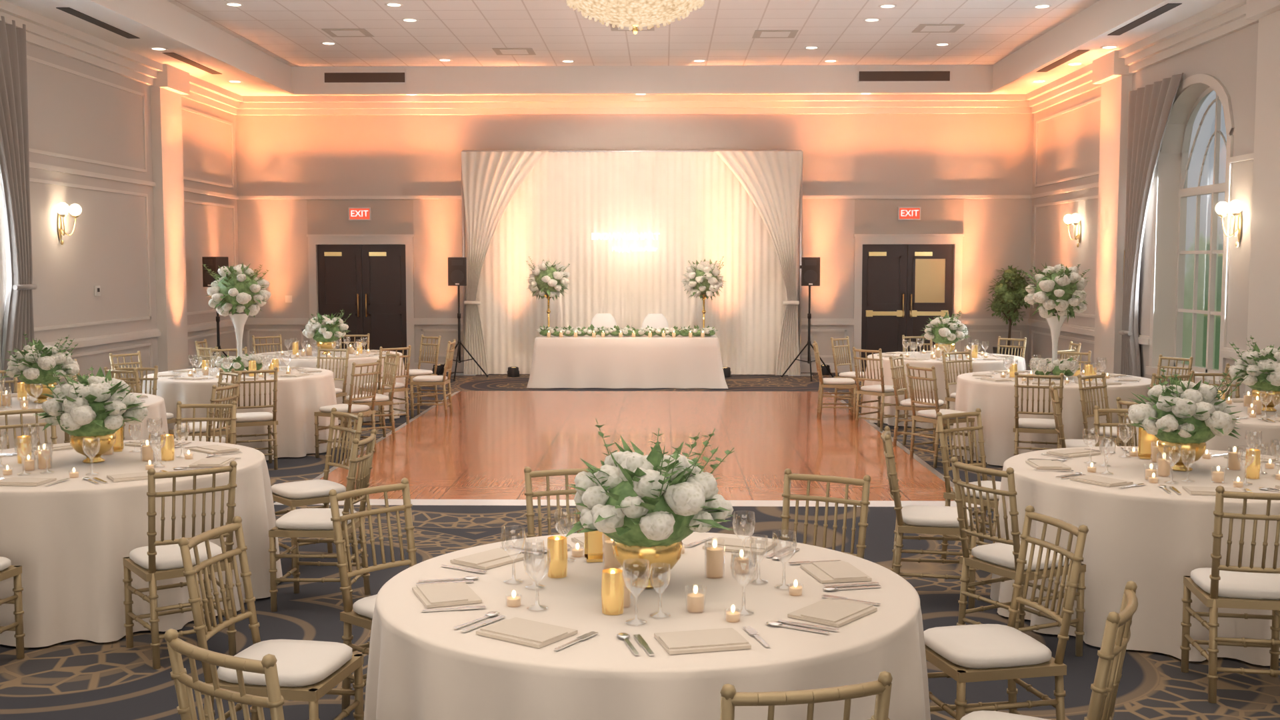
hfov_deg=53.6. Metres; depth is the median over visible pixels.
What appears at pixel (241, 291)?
floral centerpiece
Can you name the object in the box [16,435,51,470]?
votive candles
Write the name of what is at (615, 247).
monogram sign
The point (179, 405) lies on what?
dining chair
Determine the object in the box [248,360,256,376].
votive candles
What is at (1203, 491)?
napkin
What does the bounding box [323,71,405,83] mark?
ceiling vent
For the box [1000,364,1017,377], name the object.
votive candles
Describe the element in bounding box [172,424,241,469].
place settings
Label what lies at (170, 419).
dining chair
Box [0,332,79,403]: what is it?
floral centerpiece
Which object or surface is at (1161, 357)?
dining chair
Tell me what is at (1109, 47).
recessed light
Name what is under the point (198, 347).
dining chair
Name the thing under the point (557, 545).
votive candles
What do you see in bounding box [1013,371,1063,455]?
dining chair
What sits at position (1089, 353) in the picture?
dining chair
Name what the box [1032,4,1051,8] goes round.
recessed light
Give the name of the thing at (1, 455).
place settings
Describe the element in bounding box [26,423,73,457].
place settings
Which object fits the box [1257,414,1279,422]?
place settings
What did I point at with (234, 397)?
dining chair
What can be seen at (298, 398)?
dining table
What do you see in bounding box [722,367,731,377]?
uplight
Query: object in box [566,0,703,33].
crystal chandelier
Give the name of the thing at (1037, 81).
recessed light
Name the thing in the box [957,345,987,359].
votive candles
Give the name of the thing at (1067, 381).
votive candles
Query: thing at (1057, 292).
floral centerpiece
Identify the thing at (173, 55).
ceiling vent
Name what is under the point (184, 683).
dining chair
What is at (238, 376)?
dining chair
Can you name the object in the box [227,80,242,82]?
recessed light
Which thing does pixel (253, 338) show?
dining chair
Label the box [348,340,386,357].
place settings
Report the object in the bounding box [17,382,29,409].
votive candles
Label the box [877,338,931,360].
place settings
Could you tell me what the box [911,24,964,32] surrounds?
ceiling vent
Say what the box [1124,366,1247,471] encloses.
floral centerpiece
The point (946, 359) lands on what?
place settings
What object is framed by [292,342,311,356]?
votive candles
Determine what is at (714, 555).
votive candles
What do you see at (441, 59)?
recessed light
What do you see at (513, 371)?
uplight
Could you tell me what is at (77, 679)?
floor
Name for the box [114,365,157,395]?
dining chair
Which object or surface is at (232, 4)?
recessed light
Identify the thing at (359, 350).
votive candles
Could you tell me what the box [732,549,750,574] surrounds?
votive candles
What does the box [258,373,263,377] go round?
votive candles
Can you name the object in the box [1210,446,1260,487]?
votive candles
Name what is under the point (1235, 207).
wall sconce
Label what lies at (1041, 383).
place settings
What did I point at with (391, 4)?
recessed light
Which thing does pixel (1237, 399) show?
place settings
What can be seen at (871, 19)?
recessed light
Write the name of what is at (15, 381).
dining chair
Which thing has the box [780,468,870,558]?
dining chair
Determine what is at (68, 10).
ceiling vent
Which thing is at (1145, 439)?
candle holder
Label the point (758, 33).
ceiling vent
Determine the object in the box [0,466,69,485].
place settings
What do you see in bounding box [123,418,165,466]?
place settings
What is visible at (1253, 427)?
dining table
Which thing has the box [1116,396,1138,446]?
dining chair
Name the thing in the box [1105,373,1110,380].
votive candles
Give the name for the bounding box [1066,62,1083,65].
recessed light
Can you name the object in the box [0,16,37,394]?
window curtain
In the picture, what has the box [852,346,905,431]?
dining chair
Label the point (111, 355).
dining chair
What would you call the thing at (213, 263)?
loudspeaker
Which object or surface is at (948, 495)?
dining chair
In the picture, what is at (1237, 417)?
place settings
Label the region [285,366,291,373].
votive candles
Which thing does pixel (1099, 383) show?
place settings
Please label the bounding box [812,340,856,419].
dining chair
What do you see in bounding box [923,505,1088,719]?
dining chair
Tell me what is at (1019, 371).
place settings
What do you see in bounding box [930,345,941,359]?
votive candles
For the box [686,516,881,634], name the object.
place settings
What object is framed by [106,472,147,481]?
napkin
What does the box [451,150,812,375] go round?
drape
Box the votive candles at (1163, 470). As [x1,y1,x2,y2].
[1144,441,1171,482]
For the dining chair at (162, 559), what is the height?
0.938 m
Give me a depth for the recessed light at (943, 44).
18.71 m
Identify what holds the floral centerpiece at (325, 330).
on the dining table at (299, 363)
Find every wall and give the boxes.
[0,42,239,387]
[235,113,1033,363]
[1028,22,1258,397]
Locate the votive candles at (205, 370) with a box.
[201,360,209,375]
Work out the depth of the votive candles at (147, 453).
7.03 m
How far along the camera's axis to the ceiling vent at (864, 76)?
20.67 m
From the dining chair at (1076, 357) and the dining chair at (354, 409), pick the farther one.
the dining chair at (1076, 357)
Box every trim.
[0,0,243,392]
[234,94,1031,372]
[1025,0,1279,395]
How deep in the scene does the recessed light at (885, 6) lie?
15.95 m
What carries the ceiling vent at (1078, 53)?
in the ceiling
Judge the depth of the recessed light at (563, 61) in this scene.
20.24 m
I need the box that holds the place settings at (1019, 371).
[1017,360,1032,372]
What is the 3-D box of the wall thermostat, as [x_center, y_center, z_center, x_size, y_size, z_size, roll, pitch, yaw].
[-7.009,-0.895,16.367,0.030,0.130,0.120,0,4,1]
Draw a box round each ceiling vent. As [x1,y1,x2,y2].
[56,7,139,38]
[162,52,221,73]
[321,28,373,37]
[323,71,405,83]
[492,48,535,55]
[752,30,798,37]
[857,70,951,82]
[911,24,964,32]
[1036,50,1089,71]
[1107,3,1181,35]
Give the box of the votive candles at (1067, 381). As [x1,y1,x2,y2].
[1064,377,1069,382]
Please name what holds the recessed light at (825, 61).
in the ceiling
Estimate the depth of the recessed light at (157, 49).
16.76 m
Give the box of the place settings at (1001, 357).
[972,341,1013,361]
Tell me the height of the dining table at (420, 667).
0.760 m
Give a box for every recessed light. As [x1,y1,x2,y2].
[149,47,167,50]
[224,2,243,6]
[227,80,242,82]
[320,42,336,44]
[384,2,403,6]
[400,18,418,21]
[437,58,451,61]
[560,60,575,62]
[692,59,706,61]
[803,46,819,49]
[823,60,837,62]
[858,93,872,94]
[863,18,881,21]
[878,4,897,8]
[934,42,950,45]
[1031,80,1047,82]
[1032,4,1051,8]
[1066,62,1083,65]
[1100,45,1118,49]
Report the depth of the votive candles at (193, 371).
12.58 m
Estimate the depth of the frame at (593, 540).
4.67 m
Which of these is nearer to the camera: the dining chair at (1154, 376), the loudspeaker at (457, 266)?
the dining chair at (1154, 376)
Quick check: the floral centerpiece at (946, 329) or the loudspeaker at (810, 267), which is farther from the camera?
the loudspeaker at (810, 267)
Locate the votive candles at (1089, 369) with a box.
[1072,363,1096,381]
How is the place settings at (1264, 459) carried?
on the dining table at (1147, 535)
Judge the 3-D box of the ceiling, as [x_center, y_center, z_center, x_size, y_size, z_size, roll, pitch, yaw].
[-0.367,-3.758,8.300,14.200,0.650,27.100,0,4,1]
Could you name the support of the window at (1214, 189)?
in the wall at (1068, 143)
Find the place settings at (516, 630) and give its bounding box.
[440,526,598,650]
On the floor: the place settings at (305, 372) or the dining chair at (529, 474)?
the dining chair at (529, 474)
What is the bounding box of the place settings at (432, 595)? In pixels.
[412,576,485,611]
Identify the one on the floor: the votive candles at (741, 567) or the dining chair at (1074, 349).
the dining chair at (1074, 349)
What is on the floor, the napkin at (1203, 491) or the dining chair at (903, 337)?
the dining chair at (903, 337)
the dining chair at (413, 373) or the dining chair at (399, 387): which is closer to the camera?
the dining chair at (399, 387)
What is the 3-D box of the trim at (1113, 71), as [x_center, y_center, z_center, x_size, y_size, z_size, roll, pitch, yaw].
[6.299,-1.120,8.228,0.260,4.700,26.800,0,4,1]
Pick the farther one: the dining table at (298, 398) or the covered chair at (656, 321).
the covered chair at (656, 321)
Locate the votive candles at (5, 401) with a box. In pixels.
[0,390,11,406]
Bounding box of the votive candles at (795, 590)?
[788,579,801,595]
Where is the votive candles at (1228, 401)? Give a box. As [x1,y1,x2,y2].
[1225,397,1232,403]
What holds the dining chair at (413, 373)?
on the floor
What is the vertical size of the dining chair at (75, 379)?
0.938 m
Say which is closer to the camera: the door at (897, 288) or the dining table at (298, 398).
the dining table at (298, 398)
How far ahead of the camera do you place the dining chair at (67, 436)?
8.77 m
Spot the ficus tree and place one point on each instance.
(1009, 299)
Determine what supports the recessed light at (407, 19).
in the ceiling
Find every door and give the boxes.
[306,234,414,369]
[853,234,963,371]
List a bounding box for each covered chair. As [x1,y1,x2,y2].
[590,313,616,330]
[642,313,668,329]
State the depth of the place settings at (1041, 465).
6.79 m
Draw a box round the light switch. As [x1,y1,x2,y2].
[285,295,292,302]
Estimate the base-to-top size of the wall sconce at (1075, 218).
0.507 m
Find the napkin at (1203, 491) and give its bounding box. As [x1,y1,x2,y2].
[1182,486,1216,495]
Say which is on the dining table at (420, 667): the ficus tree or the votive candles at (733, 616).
the votive candles at (733, 616)
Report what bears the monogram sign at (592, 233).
attached to the drape at (741, 207)
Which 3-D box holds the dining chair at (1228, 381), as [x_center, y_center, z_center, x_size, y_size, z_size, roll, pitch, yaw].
[5.206,0.504,11.729,0.516,0.938,0.420,1,5,19]
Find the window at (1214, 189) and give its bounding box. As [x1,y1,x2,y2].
[1174,86,1226,373]
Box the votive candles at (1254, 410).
[1243,391,1262,417]
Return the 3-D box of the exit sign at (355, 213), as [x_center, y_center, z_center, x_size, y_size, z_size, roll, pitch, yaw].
[-4.805,-2.506,21.722,0.380,0.220,0.056,0,4,1]
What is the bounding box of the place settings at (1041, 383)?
[1032,379,1051,384]
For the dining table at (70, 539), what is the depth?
6.23 m
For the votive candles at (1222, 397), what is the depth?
9.44 m
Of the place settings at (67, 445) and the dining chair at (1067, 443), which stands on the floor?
the dining chair at (1067, 443)
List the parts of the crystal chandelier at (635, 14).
chandelier frame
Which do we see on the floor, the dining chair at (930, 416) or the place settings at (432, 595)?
the dining chair at (930, 416)
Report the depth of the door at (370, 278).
21.90 m
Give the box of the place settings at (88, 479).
[82,477,107,483]
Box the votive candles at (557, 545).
[546,536,584,577]
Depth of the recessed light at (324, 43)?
18.61 m
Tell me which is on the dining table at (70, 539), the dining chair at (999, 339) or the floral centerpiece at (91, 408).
the floral centerpiece at (91, 408)
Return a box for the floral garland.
[536,324,717,337]
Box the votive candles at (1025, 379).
[1021,378,1034,381]
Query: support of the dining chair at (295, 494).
on the floor
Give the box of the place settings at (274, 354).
[260,340,317,358]
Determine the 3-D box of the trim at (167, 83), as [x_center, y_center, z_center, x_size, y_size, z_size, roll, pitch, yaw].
[-7.039,-1.138,8.466,0.260,4.700,26.800,0,4,1]
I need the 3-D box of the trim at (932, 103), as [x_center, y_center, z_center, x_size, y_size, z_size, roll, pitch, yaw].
[-0.132,-2.126,21.607,13.600,4.700,0.200,0,4,1]
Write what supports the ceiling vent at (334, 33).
in the ceiling
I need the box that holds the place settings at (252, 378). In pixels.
[240,376,258,379]
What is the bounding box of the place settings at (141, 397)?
[130,393,148,401]
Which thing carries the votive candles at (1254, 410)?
on the dining table at (1253, 427)
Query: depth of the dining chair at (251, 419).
11.40 m
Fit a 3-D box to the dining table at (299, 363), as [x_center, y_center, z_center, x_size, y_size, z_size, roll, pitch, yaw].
[-3.839,0.310,15.477,1.951,0.760,1.953,0,4,2]
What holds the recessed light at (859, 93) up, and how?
in the ceiling
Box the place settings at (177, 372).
[158,354,215,380]
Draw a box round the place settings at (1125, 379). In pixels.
[1105,372,1140,384]
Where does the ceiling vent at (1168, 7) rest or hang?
in the ceiling
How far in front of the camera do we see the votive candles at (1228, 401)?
9.96 m
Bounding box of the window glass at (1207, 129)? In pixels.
[1182,90,1229,370]
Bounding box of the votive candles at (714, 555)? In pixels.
[704,539,725,589]
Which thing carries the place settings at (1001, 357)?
on the dining table at (979, 365)
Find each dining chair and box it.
[0,370,17,393]
[0,408,57,449]
[0,556,25,659]
[64,422,125,443]
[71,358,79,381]
[103,366,176,437]
[109,350,143,389]
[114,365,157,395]
[122,460,237,669]
[164,628,284,719]
[168,369,241,444]
[174,380,239,443]
[175,400,237,443]
[177,516,364,719]
[194,339,210,368]
[196,345,219,368]
[209,346,247,367]
[225,366,277,469]
[252,334,282,353]
[268,429,376,611]
[271,407,363,569]
[314,359,380,457]
[316,346,349,427]
[328,477,416,715]
[338,333,369,349]
[344,351,399,441]
[359,345,411,426]
[405,334,441,410]
[410,339,455,418]
[524,466,599,537]
[720,671,892,719]
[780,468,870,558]
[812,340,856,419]
[830,336,864,413]
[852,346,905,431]
[880,426,976,609]
[889,354,946,451]
[902,334,932,351]
[906,363,974,467]
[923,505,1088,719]
[936,408,1000,559]
[942,349,973,435]
[950,456,1085,656]
[960,580,1137,719]
[996,336,1026,357]
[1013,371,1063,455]
[1049,381,1117,447]
[1057,347,1075,360]
[1057,350,1091,371]
[1067,341,1081,361]
[1077,372,1130,446]
[1093,405,1138,446]
[1115,372,1193,445]
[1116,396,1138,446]
[1156,354,1193,385]
[1180,485,1279,703]
[1190,370,1239,397]
[1220,363,1232,397]
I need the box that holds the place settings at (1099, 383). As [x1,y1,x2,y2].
[1082,382,1102,385]
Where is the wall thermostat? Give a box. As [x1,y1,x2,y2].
[94,285,100,295]
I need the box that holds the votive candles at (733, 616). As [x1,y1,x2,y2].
[724,604,741,621]
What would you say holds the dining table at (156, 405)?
on the floor
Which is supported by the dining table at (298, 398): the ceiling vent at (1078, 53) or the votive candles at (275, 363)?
the votive candles at (275, 363)
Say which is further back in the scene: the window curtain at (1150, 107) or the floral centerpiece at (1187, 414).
the window curtain at (1150, 107)
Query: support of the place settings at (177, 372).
on the dining table at (298, 398)
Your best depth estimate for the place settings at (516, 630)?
3.80 m
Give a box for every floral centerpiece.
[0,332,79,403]
[32,364,148,463]
[202,262,271,373]
[302,310,351,354]
[565,418,735,588]
[920,310,970,356]
[1020,262,1091,378]
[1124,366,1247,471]
[1228,335,1279,411]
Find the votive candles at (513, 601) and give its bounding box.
[505,590,522,606]
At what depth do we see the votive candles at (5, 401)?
9.79 m
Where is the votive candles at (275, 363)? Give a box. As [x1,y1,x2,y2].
[268,359,278,373]
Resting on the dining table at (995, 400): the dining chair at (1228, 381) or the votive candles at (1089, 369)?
the votive candles at (1089, 369)
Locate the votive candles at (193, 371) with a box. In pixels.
[187,368,196,376]
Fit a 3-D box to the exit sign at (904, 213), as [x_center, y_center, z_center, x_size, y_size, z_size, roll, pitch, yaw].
[4.584,-2.493,21.554,0.380,0.220,0.056,0,4,1]
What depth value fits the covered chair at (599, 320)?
20.52 m
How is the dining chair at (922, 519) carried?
on the floor
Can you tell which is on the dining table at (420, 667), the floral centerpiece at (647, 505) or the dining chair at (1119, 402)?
the floral centerpiece at (647, 505)
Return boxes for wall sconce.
[56,202,81,244]
[1063,213,1080,247]
[1215,200,1243,247]
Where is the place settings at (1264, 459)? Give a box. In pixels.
[1260,440,1279,473]
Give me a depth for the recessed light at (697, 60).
20.22 m
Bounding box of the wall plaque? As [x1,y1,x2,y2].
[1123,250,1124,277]
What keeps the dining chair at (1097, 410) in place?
on the floor
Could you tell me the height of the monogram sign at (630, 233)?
0.088 m
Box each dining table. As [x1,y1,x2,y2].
[0,392,168,449]
[0,440,282,647]
[142,366,340,459]
[254,349,405,423]
[364,532,930,719]
[860,351,1025,428]
[952,370,1155,465]
[990,446,1279,665]
[1130,400,1279,456]
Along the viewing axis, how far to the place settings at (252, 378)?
12.03 m
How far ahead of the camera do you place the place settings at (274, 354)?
15.03 m
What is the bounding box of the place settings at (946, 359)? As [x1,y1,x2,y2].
[946,359,969,360]
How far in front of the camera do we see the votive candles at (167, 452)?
7.05 m
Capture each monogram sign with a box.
[592,233,624,239]
[612,246,656,251]
[628,233,633,239]
[636,233,659,239]
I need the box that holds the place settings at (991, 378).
[970,356,1014,381]
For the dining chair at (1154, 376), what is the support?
on the floor
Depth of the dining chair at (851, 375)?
16.04 m
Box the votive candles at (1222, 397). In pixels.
[1217,390,1224,399]
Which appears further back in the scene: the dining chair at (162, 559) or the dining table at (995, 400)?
the dining table at (995, 400)
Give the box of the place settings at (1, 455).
[0,431,20,465]
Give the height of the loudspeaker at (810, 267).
1.978 m
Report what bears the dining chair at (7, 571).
on the floor
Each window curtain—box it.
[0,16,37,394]
[1118,72,1183,376]
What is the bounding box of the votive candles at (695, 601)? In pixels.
[684,585,705,611]
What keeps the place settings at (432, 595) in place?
on the dining table at (420, 667)
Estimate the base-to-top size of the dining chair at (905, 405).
0.938 m
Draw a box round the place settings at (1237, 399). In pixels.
[1224,398,1243,401]
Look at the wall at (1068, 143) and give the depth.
16.15 m
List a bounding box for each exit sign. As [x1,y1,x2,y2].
[348,207,371,220]
[898,206,920,219]
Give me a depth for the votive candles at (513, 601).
4.05 m
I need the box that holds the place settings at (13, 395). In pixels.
[0,377,17,406]
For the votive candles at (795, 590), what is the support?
on the dining table at (420, 667)
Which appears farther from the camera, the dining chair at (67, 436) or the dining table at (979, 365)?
the dining table at (979, 365)
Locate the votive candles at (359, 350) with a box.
[348,342,362,355]
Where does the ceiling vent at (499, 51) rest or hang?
in the ceiling
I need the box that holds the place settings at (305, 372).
[277,354,321,377]
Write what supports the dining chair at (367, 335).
on the floor
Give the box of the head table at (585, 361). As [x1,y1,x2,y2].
[526,334,727,388]
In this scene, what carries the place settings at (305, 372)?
on the dining table at (298, 398)
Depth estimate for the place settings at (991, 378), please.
12.36 m
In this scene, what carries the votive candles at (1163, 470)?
on the dining table at (1147, 535)
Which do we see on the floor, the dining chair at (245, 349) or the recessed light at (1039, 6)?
the dining chair at (245, 349)
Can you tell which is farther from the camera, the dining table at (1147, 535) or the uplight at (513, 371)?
the uplight at (513, 371)
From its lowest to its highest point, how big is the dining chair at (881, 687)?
0.938 m
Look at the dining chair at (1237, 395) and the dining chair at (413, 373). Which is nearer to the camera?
the dining chair at (1237, 395)
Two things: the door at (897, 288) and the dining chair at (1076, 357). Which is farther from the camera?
the door at (897, 288)
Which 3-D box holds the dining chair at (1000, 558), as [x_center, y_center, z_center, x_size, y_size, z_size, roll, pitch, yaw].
[1.787,0.932,6.036,0.516,0.938,0.420,-2,5,-28]
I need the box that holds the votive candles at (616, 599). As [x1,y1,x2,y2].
[601,534,632,615]
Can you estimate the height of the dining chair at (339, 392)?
0.938 m
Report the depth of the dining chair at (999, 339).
16.13 m
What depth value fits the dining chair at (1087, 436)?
10.65 m
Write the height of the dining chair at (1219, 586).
0.938 m
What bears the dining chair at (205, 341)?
on the floor
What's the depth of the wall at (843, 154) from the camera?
21.64 m
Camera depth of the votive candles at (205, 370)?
12.75 m
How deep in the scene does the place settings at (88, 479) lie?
6.39 m
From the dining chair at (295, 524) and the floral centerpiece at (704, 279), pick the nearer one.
the dining chair at (295, 524)
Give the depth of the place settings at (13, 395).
10.44 m
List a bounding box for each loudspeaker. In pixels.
[202,256,228,367]
[437,257,488,380]
[780,257,833,381]
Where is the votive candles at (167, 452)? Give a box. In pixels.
[160,434,174,460]
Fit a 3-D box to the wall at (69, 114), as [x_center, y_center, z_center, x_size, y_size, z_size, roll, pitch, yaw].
[-7.341,-1.449,8.598,0.350,5.300,27.100,0,4,1]
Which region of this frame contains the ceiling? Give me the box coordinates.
[4,0,1225,95]
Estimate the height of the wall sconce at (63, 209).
0.507 m
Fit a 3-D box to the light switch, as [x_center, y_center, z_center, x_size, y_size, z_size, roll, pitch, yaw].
[-6.069,-1.054,21.884,0.120,0.120,0.014,0,4,1]
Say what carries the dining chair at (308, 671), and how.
on the floor
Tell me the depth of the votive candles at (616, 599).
3.95 m
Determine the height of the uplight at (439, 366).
0.160 m
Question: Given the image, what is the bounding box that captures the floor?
[0,371,1279,719]
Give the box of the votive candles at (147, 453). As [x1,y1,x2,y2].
[140,440,155,469]
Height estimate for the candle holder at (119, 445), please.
0.200 m
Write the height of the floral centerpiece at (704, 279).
1.948 m
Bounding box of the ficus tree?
[984,265,1033,357]
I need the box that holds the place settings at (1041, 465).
[1025,424,1146,488]
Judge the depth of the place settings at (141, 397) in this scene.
10.42 m
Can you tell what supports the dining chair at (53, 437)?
on the floor
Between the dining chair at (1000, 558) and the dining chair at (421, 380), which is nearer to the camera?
the dining chair at (1000, 558)
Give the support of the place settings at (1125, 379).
on the dining table at (995, 400)
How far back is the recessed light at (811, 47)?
18.99 m
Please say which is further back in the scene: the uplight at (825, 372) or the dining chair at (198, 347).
the uplight at (825, 372)
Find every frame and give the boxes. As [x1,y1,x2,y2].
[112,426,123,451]
[584,530,610,562]
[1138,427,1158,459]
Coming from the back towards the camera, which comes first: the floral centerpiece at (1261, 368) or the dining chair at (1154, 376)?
the dining chair at (1154, 376)
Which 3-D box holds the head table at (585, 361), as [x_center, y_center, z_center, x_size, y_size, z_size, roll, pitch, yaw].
[-0.195,0.015,19.412,3.040,0.760,1.123,0,4,1]
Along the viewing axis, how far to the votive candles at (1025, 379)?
11.92 m
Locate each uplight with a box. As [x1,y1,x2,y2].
[432,364,443,374]
[507,366,519,377]
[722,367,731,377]
[820,364,830,375]
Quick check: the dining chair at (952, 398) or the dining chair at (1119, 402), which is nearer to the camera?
the dining chair at (1119, 402)
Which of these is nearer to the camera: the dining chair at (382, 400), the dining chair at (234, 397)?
the dining chair at (234, 397)
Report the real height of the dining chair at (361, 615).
0.938 m
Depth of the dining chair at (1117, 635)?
3.43 m
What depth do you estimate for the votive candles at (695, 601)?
3.98 m
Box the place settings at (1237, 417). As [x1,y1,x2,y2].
[1236,416,1248,419]

